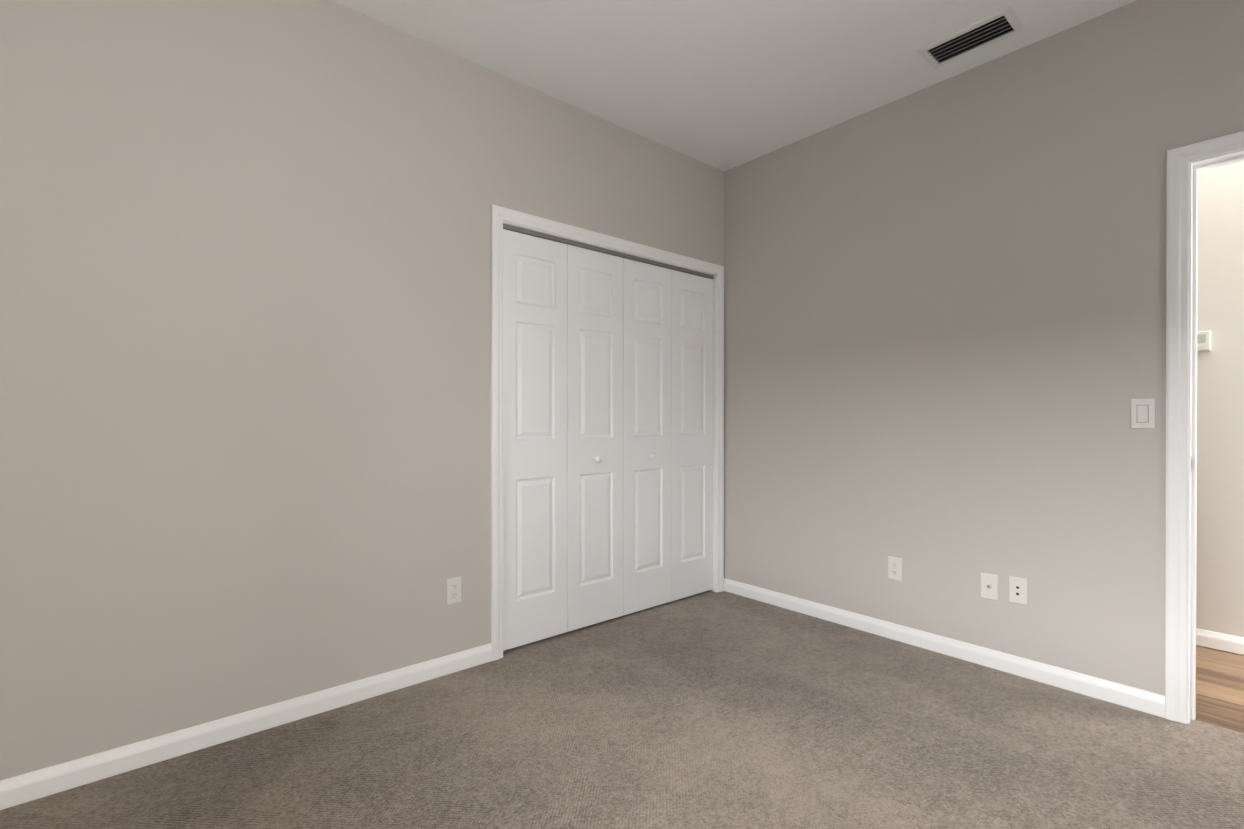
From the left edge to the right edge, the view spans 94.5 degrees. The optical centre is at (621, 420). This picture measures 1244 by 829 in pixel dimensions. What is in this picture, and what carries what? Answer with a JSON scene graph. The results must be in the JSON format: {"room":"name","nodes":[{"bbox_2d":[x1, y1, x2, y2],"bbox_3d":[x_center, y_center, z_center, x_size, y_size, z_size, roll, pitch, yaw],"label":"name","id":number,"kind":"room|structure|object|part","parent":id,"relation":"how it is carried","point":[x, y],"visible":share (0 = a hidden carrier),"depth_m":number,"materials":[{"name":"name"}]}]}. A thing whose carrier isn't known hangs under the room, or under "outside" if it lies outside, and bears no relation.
{"room":"empty bedroom","nodes":[
{"label":"empty bedroom","id":0,"kind":"room"},
{"bbox_2d":[0,0,723,779],"bbox_3d":[-0.970,-0.256,2.435,4.215,2.740,0.115,0,0,-41],"label":"wall","id":1,"kind":"structure","parent":0,"point":[244,354],"depth_m":2.05,"materials":[{"name":"beige paint"}]},
{"bbox_2d":[0,643,491,809],"bbox_3d":[-1.510,1.076,1.890,2.387,0.080,0.014,0,0,-41],"label":"baseboard","id":2,"kind":"structure","parent":1,"relation":"attached to","point":[36,784],"depth_m":1.98,"materials":[{"name":"white wood"}]},
{"bbox_2d":[446,576,460,604],"bbox_3d":[-0.745,0.754,2.550,0.070,0.115,0.008,0,0,-41],"label":"outlet","id":3,"kind":"object","parent":1,"relation":"attached to","point":[453,590],"visible":1,"depth_m":2.54,"materials":[{"name":"white plastic"}]},
{"bbox_2d":[490,204,723,660],"bbox_3d":[-0.009,0.054,3.250,1.669,2.115,0.132,0,0,-41],"label":"door frame","id":4,"kind":"structure","parent":1,"relation":"attached to","point":[500,216],"depth_m":2.82,"materials":[{"name":"white wood"}]},
{"bbox_2d":[503,229,712,650],"bbox_3d":[0.013,0.091,3.225,1.531,2.010,0.071,0,0,-41],"label":"bifold closet door","id":5,"kind":"structure","parent":1,"relation":"in","point":[607,436],"depth_m":3.12,"materials":[{"name":"white wood"}]},
{"bbox_3d":[0.023,0.206,3.214,0.444,0.040,0.041,0,0,-41],"label":"knob","id":6,"kind":"part","parent":5,"relation":"part of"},
{"bbox_2d":[503,224,713,278],"bbox_3d":[0.000,-0.927,3.237,1.535,0.020,0.036,0,0,-41],"label":"track rail","id":7,"kind":"object","parent":1,"relation":"attached to","point":[569,242],"visible":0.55,"depth_m":3.12,"materials":[{"name":"silver metal"}]},
{"bbox_2d":[0,590,1243,828],"bbox_3d":[0.013,1.178,1.198,4.458,0.120,4.950,0,0,-41],"label":"floor carpet","id":8,"kind":"object","parent":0,"point":[714,710],"visible":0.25,"depth_m":1.93,"materials":[{"name":"beige carpet"}]},
{"bbox_2d":[331,0,1135,171],"bbox_3d":[0.707,-1.682,1.389,5.770,0.120,5.550,0,0,-41],"label":"ceiling","id":9,"kind":"structure","parent":0,"point":[723,85],"depth_m":2.53,"materials":[{"name":"white paint"}]},
{"bbox_2d":[917,6,1025,68],"bbox_3d":[1.484,-1.618,2.453,0.204,0.016,0.354,0,0,-41],"label":"ceiling vent","id":10,"kind":"object","parent":9,"relation":"in","point":[1005,23],"visible":1,"depth_m":2.44,"materials":[{"name":"black metal"}]},
{"bbox_2d":[724,0,1243,694],"bbox_3d":[1.932,-0.255,2.380,0.115,2.740,5.450,0,0,-41],"label":"wall","id":11,"kind":"structure","parent":0,"point":[944,332],"depth_m":2.62,"materials":[{"name":"beige paint"}]},
{"bbox_2d":[888,556,901,580],"bbox_3d":[1.387,0.753,2.923,0.008,0.115,0.070,0,0,-41],"label":"outlet","id":12,"kind":"object","parent":11,"relation":"attached to","point":[894,568],"visible":1,"depth_m":2.92,"materials":[{"name":"white plastic"}]},
{"bbox_2d":[724,578,1164,717],"bbox_3d":[1.351,1.073,2.961,0.014,0.080,2.117,0,0,-41],"label":"baseboard","id":13,"kind":"structure","parent":11,"relation":"attached to","point":[1145,701],"depth_m":2.64,"materials":[{"name":"white wood"}]},
{"bbox_2d":[980,572,997,600],"bbox_3d":[1.660,0.751,2.600,0.015,0.115,0.070,0,0,-41],"label":"outlet plate","id":14,"kind":"object","parent":11,"relation":"attached to","point":[988,586],"visible":1,"depth_m":2.60,"materials":[{"name":"white plastic"}]},
{"bbox_2d":[1009,576,1027,604],"bbox_3d":[1.735,0.744,2.519,0.008,0.115,0.070,0,0,-41],"label":"outlet plate","id":15,"kind":"object","parent":11,"relation":"attached to","point":[1018,590],"visible":1,"depth_m":2.52,"materials":[{"name":"white plastic"}]},
{"bbox_2d":[1131,399,1154,428],"bbox_3d":[1.999,-0.027,2.207,0.011,0.115,0.070,0,0,-41],"label":"switch plate","id":16,"kind":"object","parent":11,"relation":"attached to","point":[1142,413],"visible":1,"depth_m":2.20,"materials":[{"name":"white plastic"}]},
{"bbox_2d":[1165,131,1243,723],"bbox_3d":[2.402,0.054,1.834,0.150,2.125,0.958,0,0,-41],"label":"door frame","id":17,"kind":"structure","parent":11,"relation":"attached to","point":[1186,164],"depth_m":2.13,"materials":[{"name":"white wood"}]},
{"bbox_2d":[1196,161,1243,637],"bbox_3d":[2.711,-0.258,3.116,0.115,2.740,5.550,0,0,-41],"label":"wall","id":18,"kind":"structure","parent":0,"point":[1220,457],"depth_m":2.78,"materials":[{"name":"beige paint"}]},
{"bbox_2d":[1197,330,1210,351],"bbox_3d":[2.836,-0.392,2.860,0.029,0.098,0.132,0,0,-41],"label":"thermostat","id":19,"kind":"object","parent":18,"relation":"attached to","point":[1203,340],"visible":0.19,"depth_m":2.82,"materials":[{"name":"white plastic"}]},
{"bbox_2d":[1196,628,1243,654],"bbox_3d":[2.662,1.072,3.077,0.014,0.080,5.350,0,0,-41],"label":"baseboard","id":20,"kind":"structure","parent":18,"relation":"attached to","point":[1220,641],"depth_m":2.78,"materials":[{"name":"white wood"}]},
{"label":"outside","id":21,"kind":"structure","parent":0,"visible":0},
{"bbox_2d":[1195,645,1243,732],"bbox_3d":[2.397,1.175,2.851,1.312,0.116,5.550,0,0,-41],"label":"floor","id":22,"kind":"structure","parent":21,"point":[1220,688],"depth_m":2.40,"materials":[{"name":"wood"}]}
]}

